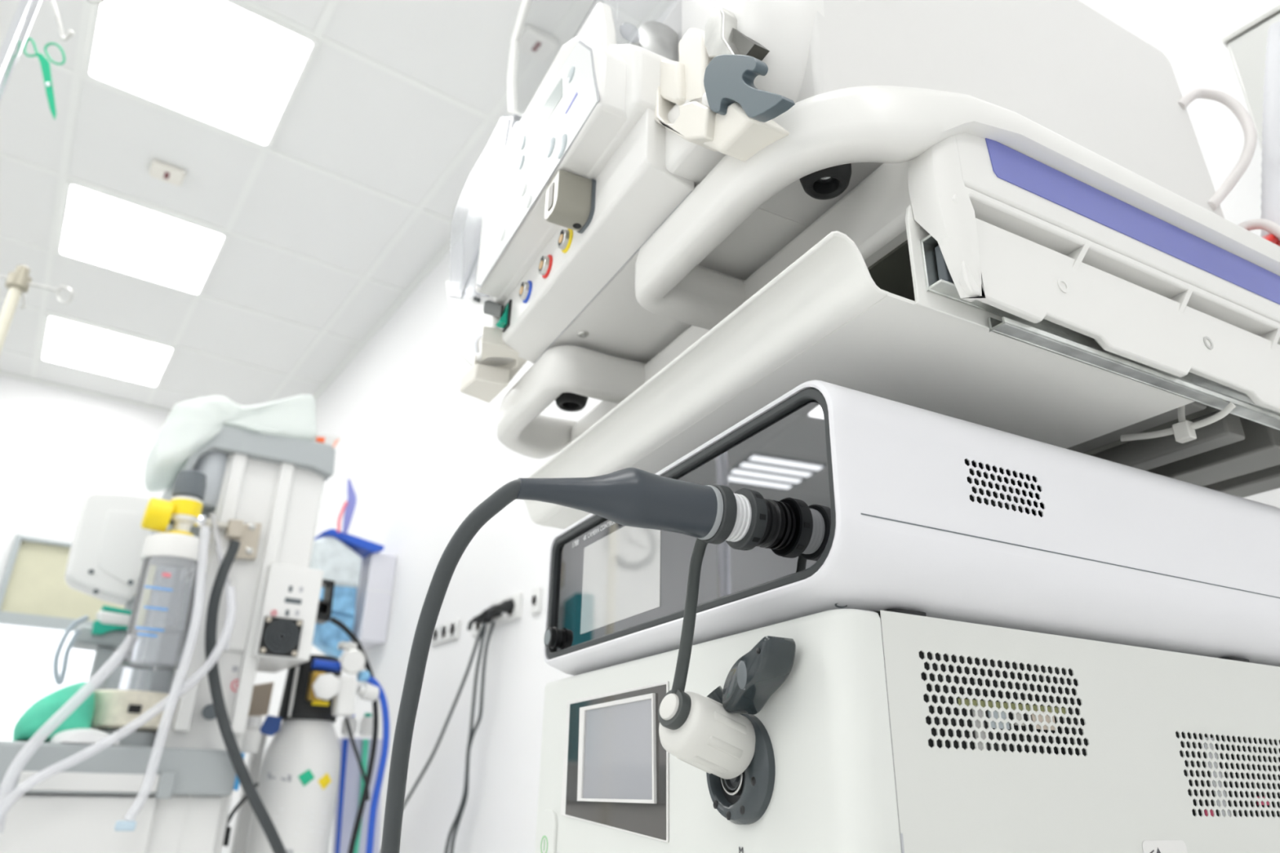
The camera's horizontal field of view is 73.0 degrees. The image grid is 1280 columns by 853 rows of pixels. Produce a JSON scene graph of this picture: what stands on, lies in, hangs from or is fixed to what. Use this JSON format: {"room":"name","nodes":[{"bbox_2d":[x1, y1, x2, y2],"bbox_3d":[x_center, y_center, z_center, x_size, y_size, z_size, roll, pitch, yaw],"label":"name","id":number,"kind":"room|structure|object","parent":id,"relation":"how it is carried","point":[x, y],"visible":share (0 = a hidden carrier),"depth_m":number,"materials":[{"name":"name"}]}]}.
{"room":"operating room","nodes":[
{"label":"operating room","id":0,"kind":"room"},
{"bbox_2d":[0,374,169,690],"bbox_3d":[-4.120,0.879,3.833,4.366,3.100,0.100,17,-28,-32],"label":"wall","id":1,"kind":"structure","parent":0,"point":[59,446],"depth_m":4.77,"materials":[{"name":"white paint"}]},
{"bbox_2d":[0,533,164,740],"bbox_3d":[-2.983,1.158,4.495,0.710,1.099,0.050,17,-28,-32],"label":"window","id":2,"kind":"structure","parent":1,"relation":"in","point":[37,606],"depth_m":4.48,"materials":[{"name":"grey"}]},
{"bbox_2d":[0,540,157,626],"bbox_3d":[-2.982,0.849,4.635,0.650,0.370,0.008,17,-28,-32],"label":"blind","id":3,"kind":"object","parent":2,"relation":"attached to","point":[37,584],"depth_m":4.55,"materials":[{"name":"beige fabric"}]},
{"bbox_2d":[0,0,661,409],"bbox_3d":[-1.711,-1.770,1.335,4.366,0.100,8.100,17,-28,-32],"label":"ceiling","id":4,"kind":"structure","parent":0,"point":[348,117],"depth_m":3.19,"materials":[{"name":"white tile"}]},
{"bbox_2d":[38,313,176,387],"bbox_3d":[-2.774,-0.378,4.500,0.570,0.005,0.590,17,-28,-32],"label":"recessed light","id":5,"kind":"object","parent":4,"relation":"in","point":[65,342],"visible":1,"depth_m":4.48,"materials":[{"name":"white plastic"}]},
{"bbox_2d":[55,180,229,296],"bbox_3d":[-2.068,-0.755,3.585,0.570,0.005,0.590,17,-28,-32],"label":"recessed light","id":6,"kind":"object","parent":4,"relation":"in","point":[97,228],"visible":1,"depth_m":3.56,"materials":[{"name":"white plastic"}]},
{"bbox_2d":[148,160,185,186],"bbox_3d":[-1.724,-0.923,3.155,0.110,0.024,0.090,17,-28,-32],"label":"smoke detector","id":7,"kind":"object","parent":4,"relation":"attached to","point":[161,171],"visible":1,"depth_m":3.14,"materials":[{"name":"white plastic"}]},
{"bbox_2d":[83,0,319,149],"bbox_3d":[-1.361,-1.132,2.667,0.570,0.005,0.590,17,-28,-32],"label":"recessed light","id":8,"kind":"object","parent":4,"relation":"in","point":[229,67],"visible":1,"depth_m":2.67,"materials":[{"name":"white plastic"}]},
{"bbox_2d":[0,0,642,404],"bbox_3d":[-1.676,-1.743,1.268,4.366,0.006,8.224,17,-28,-32],"label":"grid","id":9,"kind":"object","parent":4,"relation":"attached to","point":[77,73],"depth_m":3.20,"materials":[{"name":"white metal"}]},
{"bbox_2d":[519,25,558,62],"bbox_3d":[-0.309,-1.140,2.581,0.110,0.024,0.090,17,-28,-32],"label":"smoke detector","id":10,"kind":"object","parent":4,"relation":"attached to","point":[534,42],"visible":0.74,"depth_m":2.57,"materials":[{"name":"white plastic"}]},
{"bbox_2d":[221,0,1279,852],"bbox_3d":[0.078,0.150,1.925,0.100,3.100,8.300,17,-28,-32],"label":"wall","id":11,"kind":"structure","parent":0,"point":[418,453],"depth_m":2.56,"materials":[{"name":"white paint"}]},
{"bbox_2d":[0,0,673,413],"bbox_3d":[-1.712,-1.715,1.312,4.366,0.020,8.100,17,-28,-32],"label":"trim","id":12,"kind":"structure","parent":11,"relation":"attached to","point":[662,5],"depth_m":4.24,"materials":[{"name":"white metal"}]},
{"bbox_2d":[314,528,396,649],"bbox_3d":[-1.064,0.591,3.120,0.281,0.367,0.240,17,-28,-32],"label":"glove box","id":13,"kind":"object","parent":11,"relation":"attached to","point":[375,591],"visible":0.71,"depth_m":3.08,"materials":[{"name":"white cardboard"}]},
{"bbox_2d":[311,613,355,657],"bbox_3d":[-1.083,0.728,3.017,0.133,0.153,0.112,17,-28,-32],"label":"packet","id":14,"kind":"object","parent":13,"relation":"in","point":[326,637],"visible":0.6,"depth_m":2.98,"materials":[{"name":"blue plastic"}]},
{"bbox_2d":[309,535,362,587],"bbox_3d":[-1.092,0.485,3.071,0.185,0.181,0.112,17,-28,-32],"label":"packet","id":15,"kind":"object","parent":13,"relation":"in","point":[340,563],"visible":0.68,"depth_m":3.03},
{"bbox_2d":[319,585,357,617],"bbox_3d":[-1.089,0.610,3.041,0.164,0.114,0.112,17,-28,-32],"label":"packet","id":16,"kind":"object","parent":13,"relation":"in","point":[344,603],"visible":0.4,"depth_m":3.01,"materials":[{"name":"blue plastic"}]},
{"bbox_2d":[337,501,347,532],"bbox_3d":[-1.054,0.318,3.061,0.027,0.117,0.002,17,-28,-32],"label":"ribbon","id":17,"kind":"object","parent":13,"relation":"attached to","point":[345,503],"visible":1,"depth_m":3.06,"materials":[{"name":"pink"}]},
{"bbox_2d":[342,478,356,533],"bbox_3d":[-1.039,0.285,3.093,0.045,0.202,0.002,17,-28,-32],"label":"ribbon","id":18,"kind":"object","parent":13,"relation":"in","point":[352,497],"visible":1,"depth_m":3.09,"materials":[{"name":"blue"}]},
{"bbox_2d":[431,618,460,644],"bbox_3d":[-0.594,0.627,2.635,0.012,0.055,0.193,17,-28,-32],"label":"wall socket","id":19,"kind":"object","parent":11,"relation":"attached to","point":[450,630],"visible":0.88,"depth_m":2.62,"materials":[{"name":"white plastic"}]},
{"bbox_2d":[471,622,488,636],"bbox_3d":[-0.454,0.564,2.449,0.012,0.050,0.088,17,-28,-32],"label":"wall socket","id":20,"kind":"object","parent":11,"relation":"attached to","point":[476,628],"visible":0.5,"depth_m":2.45,"materials":[{"name":"white plastic"}]},
{"bbox_2d":[488,591,522,626],"bbox_3d":[-0.367,0.496,2.346,0.012,0.067,0.179,17,-28,-32],"label":"wall socket","id":21,"kind":"object","parent":11,"relation":"attached to","point":[517,597],"visible":0.61,"depth_m":2.31,"materials":[{"name":"white plastic"}]},
{"bbox_2d":[466,613,492,630],"bbox_3d":[-0.440,0.534,2.381,0.065,0.055,0.040,8,-24,-15],"label":"plug","id":22,"kind":"object","parent":21,"relation":"attached to","point":[485,619],"visible":0.69,"depth_m":2.37,"materials":[{"name":"black plastic"}]},
{"bbox_2d":[476,604,502,624],"bbox_3d":[-0.405,0.507,2.341,0.065,0.055,0.040,8,-24,-15],"label":"plug","id":23,"kind":"object","parent":21,"relation":"attached to","point":[486,612],"visible":0.77,"depth_m":2.33,"materials":[{"name":"black plastic"}]},
{"bbox_2d":[379,622,486,852],"bbox_3d":[-0.598,0.917,2.426,0.009,0.646,0.608,17,-28,-32],"label":"cable","id":24,"kind":"object","parent":23,"relation":"hanging from","point":[479,635],"visible":0.75,"depth_m":2.36,"materials":[{"name":"grey plastic"}]},
{"bbox_2d":[444,625,486,852],"bbox_3d":[-0.456,0.829,2.248,0.009,0.603,0.125,17,-28,-32],"label":"cable","id":25,"kind":"object","parent":23,"relation":"hanging from","point":[475,683],"visible":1,"depth_m":2.25,"materials":[{"name":"grey plastic"}]},
{"bbox_2d":[488,599,515,619],"bbox_3d":[-0.365,0.484,2.290,0.065,0.055,0.040,8,-24,-15],"label":"plug","id":26,"kind":"object","parent":21,"relation":"attached to","point":[506,606],"visible":1,"depth_m":2.28,"materials":[{"name":"black plastic"}]},
{"bbox_2d":[449,621,495,852],"bbox_3d":[-0.429,0.811,2.214,0.009,0.604,0.139,17,-28,-32],"label":"cable","id":27,"kind":"object","parent":26,"relation":"hanging from","point":[482,681],"visible":1,"depth_m":2.21,"materials":[{"name":"grey plastic"}]},
{"bbox_2d":[530,586,542,614],"bbox_3d":[-0.267,0.445,2.214,0.012,0.066,0.040,17,-28,-32],"label":"wall socket","id":28,"kind":"object","parent":11,"relation":"attached to","point":[535,602],"visible":1,"depth_m":2.21,"materials":[{"name":"white plastic"}]},
{"bbox_2d":[1221,4,1279,150],"bbox_3d":[0.780,-0.375,0.852,0.142,0.174,0.285,17,-28,-32],"label":"wall dispenser","id":29,"kind":"object","parent":11,"relation":"attached to","point":[1246,46],"visible":0.5,"depth_m":0.92,"materials":[{"name":"white plastic"}]},
{"bbox_3d":[-1.769,1.080,0.117,4.566,0.100,8.300,17,-28,-32],"label":"floor","id":30,"kind":"structure","parent":0,"visible":0},
{"bbox_2d":[0,265,73,353],"bbox_3d":[-1.274,0.547,1.391,0.300,1.900,0.300,17,-28,-32],"label":"stand","id":31,"kind":"object","parent":30,"relation":"on","point":[18,282],"visible":1,"depth_m":1.73,"materials":[{"name":"beige metal"}]},
{"bbox_2d":[0,0,106,102],"bbox_3d":[-1.029,0.223,1.037,0.440,2.226,0.440,17,-28,-32],"label":"stand","id":32,"kind":"object","parent":30,"relation":"on","point":[13,42],"visible":1,"depth_m":1.40,"materials":[{"name":"silver metal"}]},
{"bbox_2d":[23,37,65,119],"bbox_3d":[-0.963,-0.567,1.390,0.070,0.120,0.046,17,-28,-32],"label":"scissors","id":33,"kind":"object","parent":32,"relation":"hanging from","point":[45,64],"visible":1,"depth_m":1.40,"materials":[{"name":"teal metal"}]},
{"bbox_2d":[0,426,335,852],"bbox_3d":[-1.503,0.791,1.788,1.324,1.753,0.672,17,-28,-32],"label":"machine","id":34,"kind":"object","parent":30,"relation":"on","point":[264,493],"visible":0.88,"depth_m":1.97,"materials":[{"name":"white plastic"}]},
{"bbox_2d":[12,681,94,742],"bbox_3d":[-1.197,0.588,1.784,0.139,0.123,0.140,17,-28,-32],"label":"bag","id":35,"kind":"object","parent":34,"relation":"on","point":[40,712],"visible":0.7,"depth_m":1.73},
{"bbox_2d":[53,614,88,684],"bbox_3d":[-1.331,0.518,2.015,0.049,0.162,0.011,17,-28,-32],"label":"lead","id":36,"kind":"object","parent":34,"relation":"hanging from","point":[59,679],"visible":1,"depth_m":2.00,"materials":[{"name":"grey plastic"}]},
{"bbox_2d":[48,728,119,745],"bbox_3d":[-1.131,0.636,1.768,0.127,0.035,0.090,17,-28,-32],"label":"folded cloth","id":37,"kind":"object","parent":34,"relation":"on","point":[77,735],"visible":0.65,"depth_m":1.73,"materials":[{"name":"white fabric"}]},
{"bbox_2d":[71,604,131,728],"bbox_3d":[-1.351,0.620,2.130,0.114,0.332,0.160,17,-28,-32],"label":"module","id":38,"kind":"object","parent":34,"relation":"on","point":[107,633],"visible":0.52,"depth_m":2.12,"materials":[{"name":"white plastic"}]},
{"bbox_2d":[64,491,161,729],"bbox_3d":[-1.486,0.516,2.356,0.200,0.697,0.106,17,-28,-32],"label":"monitor","id":39,"kind":"object","parent":34,"relation":"on","point":[104,563],"visible":0.77,"depth_m":2.38,"materials":[{"name":"white plastic"}]},
{"bbox_2d":[0,740,235,795],"bbox_3d":[-1.552,0.703,1.794,1.208,0.092,0.660,17,-28,-32],"label":"countertop","id":40,"kind":"structure","parent":34,"relation":"on","point":[199,771],"depth_m":1.77,"materials":[{"name":"grey"}]},
{"bbox_2d":[90,660,172,746],"bbox_3d":[-1.109,0.608,1.893,0.172,0.176,0.177,17,-28,-32],"label":"holder","id":41,"kind":"object","parent":34,"relation":"on","point":[114,708],"visible":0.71,"depth_m":1.82,"materials":[{"name":"grey plastic"}]},
{"bbox_2d":[90,688,168,730],"bbox_3d":[-1.111,0.622,1.889,0.172,0.075,0.172,17,-28,-32],"label":"canister","id":42,"kind":"object","parent":41,"relation":"on","point":[114,708],"depth_m":1.82,"materials":[{"name":"beige plastic"}]},
{"bbox_2d":[120,533,199,669],"bbox_3d":[-1.034,0.382,1.872,0.130,0.276,0.184,17,-28,-32],"label":"jar","id":43,"kind":"object","parent":34,"relation":"attached to","point":[175,550],"visible":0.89,"depth_m":1.84,"materials":[{"name":"clear plastic"}]},
{"bbox_2d":[0,634,137,833],"bbox_3d":[-1.105,0.582,1.671,0.165,0.370,0.022,17,-28,-32],"label":"clear tube","id":44,"kind":"object","parent":43,"relation":"hanging from","point":[9,781],"visible":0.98,"depth_m":1.66,"materials":[{"name":"plastic"}]},
{"bbox_2d":[0,586,236,822],"bbox_3d":[-1.028,0.536,1.736,0.341,0.480,0.019,17,-28,-32],"label":"clear tube","id":45,"kind":"object","parent":43,"relation":"attached to","point":[9,801],"visible":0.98,"depth_m":1.71,"materials":[{"name":"plastic"}]},
{"bbox_2d":[123,525,209,821],"bbox_3d":[-0.958,0.491,1.782,0.060,0.590,0.019,17,-28,-32],"label":"clear tube","id":46,"kind":"object","parent":43,"relation":"hanging from","point":[159,742],"visible":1,"depth_m":1.77,"materials":[{"name":"plastic"}]},
{"bbox_2d":[114,820,136,831],"bbox_3d":[-0.982,0.762,1.651,0.034,0.018,0.020,17,-28,-32],"label":"clip","id":47,"kind":"object","parent":46,"relation":"attached to","point":[120,825],"visible":1,"depth_m":1.64,"materials":[{"name":"blue"}]},
{"bbox_2d":[141,469,206,535],"bbox_3d":[-1.027,0.180,1.923,0.124,0.171,0.069,17,-28,-32],"label":"suction regulator","id":48,"kind":"object","parent":43,"relation":"on","point":[184,511],"visible":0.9,"depth_m":1.91,"materials":[{"name":"yellow plastic"}]},
{"bbox_2d":[168,518,175,525],"bbox_3d":[-1.025,0.209,1.913,0.032,0.027,0.024,17,-28,-32],"label":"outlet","id":49,"kind":"object","parent":48,"relation":"attached to","point":[172,521],"depth_m":1.90,"materials":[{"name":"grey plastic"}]},
{"bbox_2d":[155,771,176,799],"bbox_3d":[-0.976,0.738,1.781,0.029,0.051,0.017,17,-28,-32],"label":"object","id":50,"kind":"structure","parent":34,"relation":"on","point":[166,781],"depth_m":1.77,"materials":[{"name":"grey"}]},
{"bbox_2d":[208,512,231,650],"bbox_3d":[-0.964,0.352,1.980,0.099,0.305,0.012,17,-28,-32],"label":"tube","id":51,"kind":"object","parent":34,"relation":"attached to","point":[212,516],"visible":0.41,"depth_m":2.00,"materials":[{"name":"white plastic"}]},
{"bbox_2d":[144,394,317,492],"bbox_3d":[-1.063,0.049,2.250,0.358,0.284,0.355,17,-28,-32],"label":"cloth","id":52,"kind":"object","parent":34,"relation":"on","point":[191,424],"visible":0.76,"depth_m":2.10,"materials":[{"name":"white fabric"}]},
{"bbox_2d":[233,752,244,790],"bbox_3d":[-0.930,0.798,2.002,0.016,0.082,0.010,17,-28,-32],"label":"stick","id":53,"kind":"object","parent":34,"relation":"attached to","point":[236,786],"visible":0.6,"depth_m":1.99,"materials":[{"name":"blue plastic"}]},
{"bbox_2d":[222,782,258,846],"bbox_3d":[-0.898,0.865,1.933,0.069,0.131,0.030,17,-28,-32],"label":"cable","id":54,"kind":"object","parent":34,"relation":"hanging from","point":[228,830],"visible":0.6,"depth_m":1.91,"materials":[{"name":"black plastic"}]},
{"bbox_2d":[204,539,287,852],"bbox_3d":[-0.846,0.600,1.903,0.268,0.678,0.023,17,-28,-32],"label":"gas hose","id":55,"kind":"object","parent":34,"relation":"attached to","point":[262,815],"visible":0.95,"depth_m":1.85,"materials":[{"name":"grey"}]},
{"bbox_2d":[233,523,262,559],"bbox_3d":[-0.943,0.272,2.065,0.062,0.094,0.012,17,-28,-32],"label":"outlet plate","id":56,"kind":"object","parent":34,"relation":"attached to","point":[251,540],"depth_m":2.07,"materials":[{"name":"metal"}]},
{"bbox_2d":[240,715,262,752],"bbox_3d":[-0.934,0.737,2.071,0.055,0.081,0.056,17,-28,-32],"label":"bottle","id":57,"kind":"object","parent":34,"relation":"on","point":[252,736],"visible":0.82,"depth_m":2.05,"materials":[{"name":"white plastic"}]},
{"bbox_2d":[248,681,274,716],"bbox_3d":[-1.066,0.750,2.376,0.082,0.094,0.080,17,-28,-32],"label":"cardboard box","id":58,"kind":"object","parent":34,"relation":"attached to","point":[261,695],"visible":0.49,"depth_m":2.35,"materials":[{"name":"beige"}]},
{"bbox_2d":[315,578,334,624],"bbox_3d":[-0.803,0.450,2.160,0.072,0.130,0.065,17,-28,-32],"label":"holder","id":59,"kind":"object","parent":34,"relation":"attached to","point":[325,606],"visible":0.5,"depth_m":2.17,"materials":[{"name":"black plastic"}]},
{"bbox_2d":[312,434,340,448],"bbox_3d":[-0.840,0.046,2.294,0.070,0.041,0.062,17,-28,-32],"label":"pack","id":60,"kind":"object","parent":34,"relation":"on","point":[328,439],"visible":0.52,"depth_m":2.27,"materials":[{"name":"white plastic"}]},
{"bbox_2d":[230,733,267,852],"bbox_3d":[-0.983,0.985,2.150,0.033,0.474,0.050,17,-28,-32],"label":"carton","id":61,"kind":"object","parent":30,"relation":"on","point":[239,843],"visible":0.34,"depth_m":2.14,"materials":[{"name":"white"}]},
{"bbox_2d":[245,654,342,852],"bbox_3d":[-0.841,1.169,1.990,0.184,1.244,0.186,17,-28,-32],"label":"gas cylinder","id":62,"kind":"object","parent":30,"relation":"on","point":[300,767],"visible":0.87,"depth_m":2.06,"materials":[{"name":"white metal"}]},
{"bbox_2d":[259,715,282,736],"bbox_3d":[-0.893,0.722,2.089,0.048,0.047,0.010,17,-28,-32],"label":"label","id":63,"kind":"object","parent":62,"relation":"attached to","point":[271,725],"visible":1,"depth_m":2.09,"materials":[{"name":"blue"}]},
{"bbox_2d":[305,641,379,716],"bbox_3d":[-0.731,0.628,2.159,0.173,0.178,0.076,17,-28,-32],"label":"gas regulator","id":64,"kind":"object","parent":62,"relation":"attached to","point":[322,685],"visible":1,"depth_m":2.14,"materials":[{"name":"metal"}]},
{"bbox_2d":[329,616,378,852],"bbox_3d":[-0.738,0.778,2.165,0.165,0.582,0.014,17,-28,-32],"label":"hose","id":65,"kind":"object","parent":64,"relation":"attached to","point":[375,704],"visible":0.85,"depth_m":2.20,"materials":[{"name":"black rubber"}]},
{"bbox_2d":[344,716,369,800],"bbox_3d":[-0.687,0.806,2.100,0.089,0.187,0.008,17,-28,-32],"label":"lead","id":66,"kind":"object","parent":64,"relation":"hanging from","point":[367,794],"visible":1,"depth_m":2.10,"materials":[{"name":"black rubber"}]},
{"bbox_2d":[365,675,389,852],"bbox_3d":[-0.667,0.840,2.129,0.086,0.438,0.017,17,-28,-32],"label":"hose","id":67,"kind":"object","parent":64,"relation":"hanging from","point":[384,708],"visible":1,"depth_m":2.14,"materials":[{"name":"blue plastic"}]},
{"bbox_2d":[332,737,382,852],"bbox_3d":[-0.725,1.113,2.204,0.175,0.600,0.070,17,-28,-32],"label":"panel","id":68,"kind":"object","parent":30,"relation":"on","point":[353,773],"depth_m":2.23,"materials":[{"name":"white plastic"}]},
{"bbox_2d":[341,714,357,736],"bbox_3d":[-0.755,0.774,2.247,0.038,0.056,0.038,17,-28,-32],"label":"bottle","id":69,"kind":"object","parent":68,"relation":"on","point":[353,721],"visible":0.64,"depth_m":2.23,"materials":[{"name":"white plastic"}]},
{"bbox_2d":[353,738,368,852],"bbox_3d":[-0.723,0.980,2.225,0.028,0.332,0.008,17,-28,-32],"label":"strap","id":70,"kind":"object","parent":68,"relation":"hanging from","point":[365,741],"visible":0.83,"depth_m":2.26,"materials":[{"name":"plastic"}]},
{"bbox_2d":[358,712,373,736],"bbox_3d":[-0.718,0.782,2.272,0.038,0.056,0.038,17,-28,-32],"label":"bottle","id":71,"kind":"object","parent":68,"relation":"on","point":[366,724],"visible":0.95,"depth_m":2.26,"materials":[{"name":"white plastic"}]},
{"bbox_2d":[497,85,1279,497],"bbox_3d":[0.197,0.533,0.497,0.660,1.278,0.550,13,-26,-25],"label":"trolley","id":72,"kind":"object","parent":30,"relation":"on","point":[1028,222],"visible":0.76,"depth_m":0.49,"materials":[{"name":"white plastic"}]},
{"bbox_2d":[570,161,911,442],"bbox_3d":[0.260,-0.009,0.763,0.499,0.050,0.473,13,-26,-25],"label":"shelf","id":73,"kind":"object","parent":72,"relation":"attached to","point":[873,214],"depth_m":0.51,"materials":[{"name":"white plastic"}]},
{"bbox_2d":[445,0,1224,411],"bbox_3d":[0.116,-0.275,0.853,0.492,0.580,0.606,13,-26,-25],"label":"patient monitor","id":74,"kind":"object","parent":72,"relation":"on","point":[613,139],"visible":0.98,"depth_m":0.59,"materials":[{"name":"white paint"}]},
{"bbox_2d":[495,299,511,332],"bbox_3d":[-0.114,-0.094,0.729,0.011,0.025,0.015,17,-28,-32],"label":"rocker switch","id":75,"kind":"object","parent":74,"relation":"attached to","point":[504,311],"depth_m":0.73,"materials":[{"name":"teal plastic"}]},
{"bbox_2d":[519,280,532,303],"bbox_3d":[-0.092,-0.108,0.690,0.008,0.018,0.018,17,-28,-32],"label":"socket","id":76,"kind":"object","parent":74,"relation":"attached to","point":[526,286],"depth_m":0.69,"materials":[{"name":"blue"}]},
{"bbox_2d":[537,254,552,278],"bbox_3d":[-0.072,-0.122,0.655,0.008,0.018,0.018,17,-28,-32],"label":"socket","id":77,"kind":"object","parent":74,"relation":"attached to","point":[545,261],"depth_m":0.65,"materials":[{"name":"brown"}]},
{"bbox_2d":[557,228,573,253],"bbox_3d":[-0.054,-0.135,0.624,0.008,0.018,0.018,17,-28,-32],"label":"socket","id":78,"kind":"object","parent":74,"relation":"attached to","point":[565,237],"depth_m":0.62,"materials":[{"name":"yellow"}]},
{"bbox_2d":[572,0,597,39],"bbox_3d":[-0.014,-0.288,0.708,0.077,0.085,0.120,13,-26,-25],"label":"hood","id":79,"kind":"object","parent":74,"relation":"attached to","point":[595,1],"depth_m":0.71,"materials":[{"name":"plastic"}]},
{"bbox_2d":[1177,88,1257,210],"bbox_3d":[0.461,-0.222,0.686,0.054,0.127,0.018,-1,-23,5],"label":"cable","id":80,"kind":"object","parent":74,"relation":"attached to","point":[1243,117],"visible":0.99,"depth_m":0.68,"materials":[{"name":"white plastic"}]},
{"bbox_2d":[1262,233,1279,246],"bbox_3d":[0.482,-0.137,0.664,0.071,0.039,0.022,13,-26,-25],"label":"clamp","id":81,"kind":"object","parent":74,"relation":"attached to","point":[1270,237],"visible":0.09,"depth_m":0.65,"materials":[{"name":"red plastic"}]},
{"bbox_2d":[1238,218,1279,240],"bbox_3d":[0.475,-0.147,0.662,0.038,0.030,0.012,-13,-27,30],"label":"cable","id":82,"kind":"object","parent":81,"relation":"attached to","point":[1272,228],"visible":0.77,"depth_m":0.66,"materials":[{"name":"white plastic"}]},
{"bbox_2d":[1260,21,1279,237],"bbox_3d":[0.511,-0.221,0.692,0.018,0.216,0.074,13,-26,-25],"label":"corrugated hose","id":83,"kind":"object","parent":81,"relation":"attached to","point":[1270,164],"visible":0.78,"depth_m":0.69,"materials":[{"name":"white plastic"}]},
{"bbox_2d":[524,203,1279,528],"bbox_3d":[0.203,0.025,0.694,0.485,0.070,0.467,13,-26,-25],"label":"tray","id":84,"kind":"object","parent":72,"relation":"attached to","point":[824,317],"visible":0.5,"depth_m":0.49,"materials":[{"name":"white plastic"}]},
{"bbox_2d":[1120,401,1235,443],"bbox_3d":[0.330,-0.002,0.533,0.007,0.025,0.072,13,-26,-25],"label":"cable tie","id":85,"kind":"object","parent":84,"relation":"attached to","point":[1184,431],"visible":1,"depth_m":0.53,"materials":[{"name":"white plastic"}]},
{"bbox_2d":[534,608,1279,852],"bbox_3d":[0.160,0.248,0.548,0.396,0.173,0.342,13,-26,-25],"label":"source","id":86,"kind":"object","parent":72,"relation":"on","point":[877,731],"visible":0.97,"depth_m":0.40,"materials":[{"name":"white"}]},
{"bbox_2d":[720,771,744,795],"bbox_3d":[0.044,0.163,0.407,0.004,0.020,0.020,13,-26,-25],"label":"socket","id":87,"kind":"object","parent":86,"relation":"attached to","point":[735,786],"depth_m":0.41,"materials":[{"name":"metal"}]},
{"bbox_2d":[543,379,1279,675],"bbox_3d":[0.171,0.115,0.595,0.379,0.108,0.339,13,-26,-25],"label":"control unit","id":88,"kind":"object","parent":86,"relation":"on","point":[883,504],"visible":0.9,"depth_m":0.44,"materials":[{"name":"white"}]},
{"bbox_2d":[381,467,781,852],"bbox_3d":[-0.023,0.136,0.370,0.178,0.239,0.098,0,-23,3],"label":"cable","id":89,"kind":"object","parent":88,"relation":"attached to","point":[696,729],"visible":1,"depth_m":0.38,"materials":[{"name":"black plastic"}]},
{"bbox_2d":[963,457,1048,519],"label":"vent grille","id":90,"kind":"object","parent":88,"relation":"attached to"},
{"bbox_2d":[917,648,1092,757],"bbox_3d":[0.168,0.127,0.395,0.104,0.041,0.001,13,-26,-25],"label":"vent grille","id":91,"kind":"object","parent":86,"relation":"attached to","point":[923,683],"depth_m":0.39,"materials":[{"name":"white metal"}]},
{"bbox_2d":[1173,729,1279,818],"bbox_3d":[0.321,0.185,0.458,0.109,0.041,0.001,13,-26,-25],"label":"vent grille","id":92,"kind":"object","parent":86,"relation":"attached to","point":[1192,740],"depth_m":0.45,"materials":[{"name":"white metal"}]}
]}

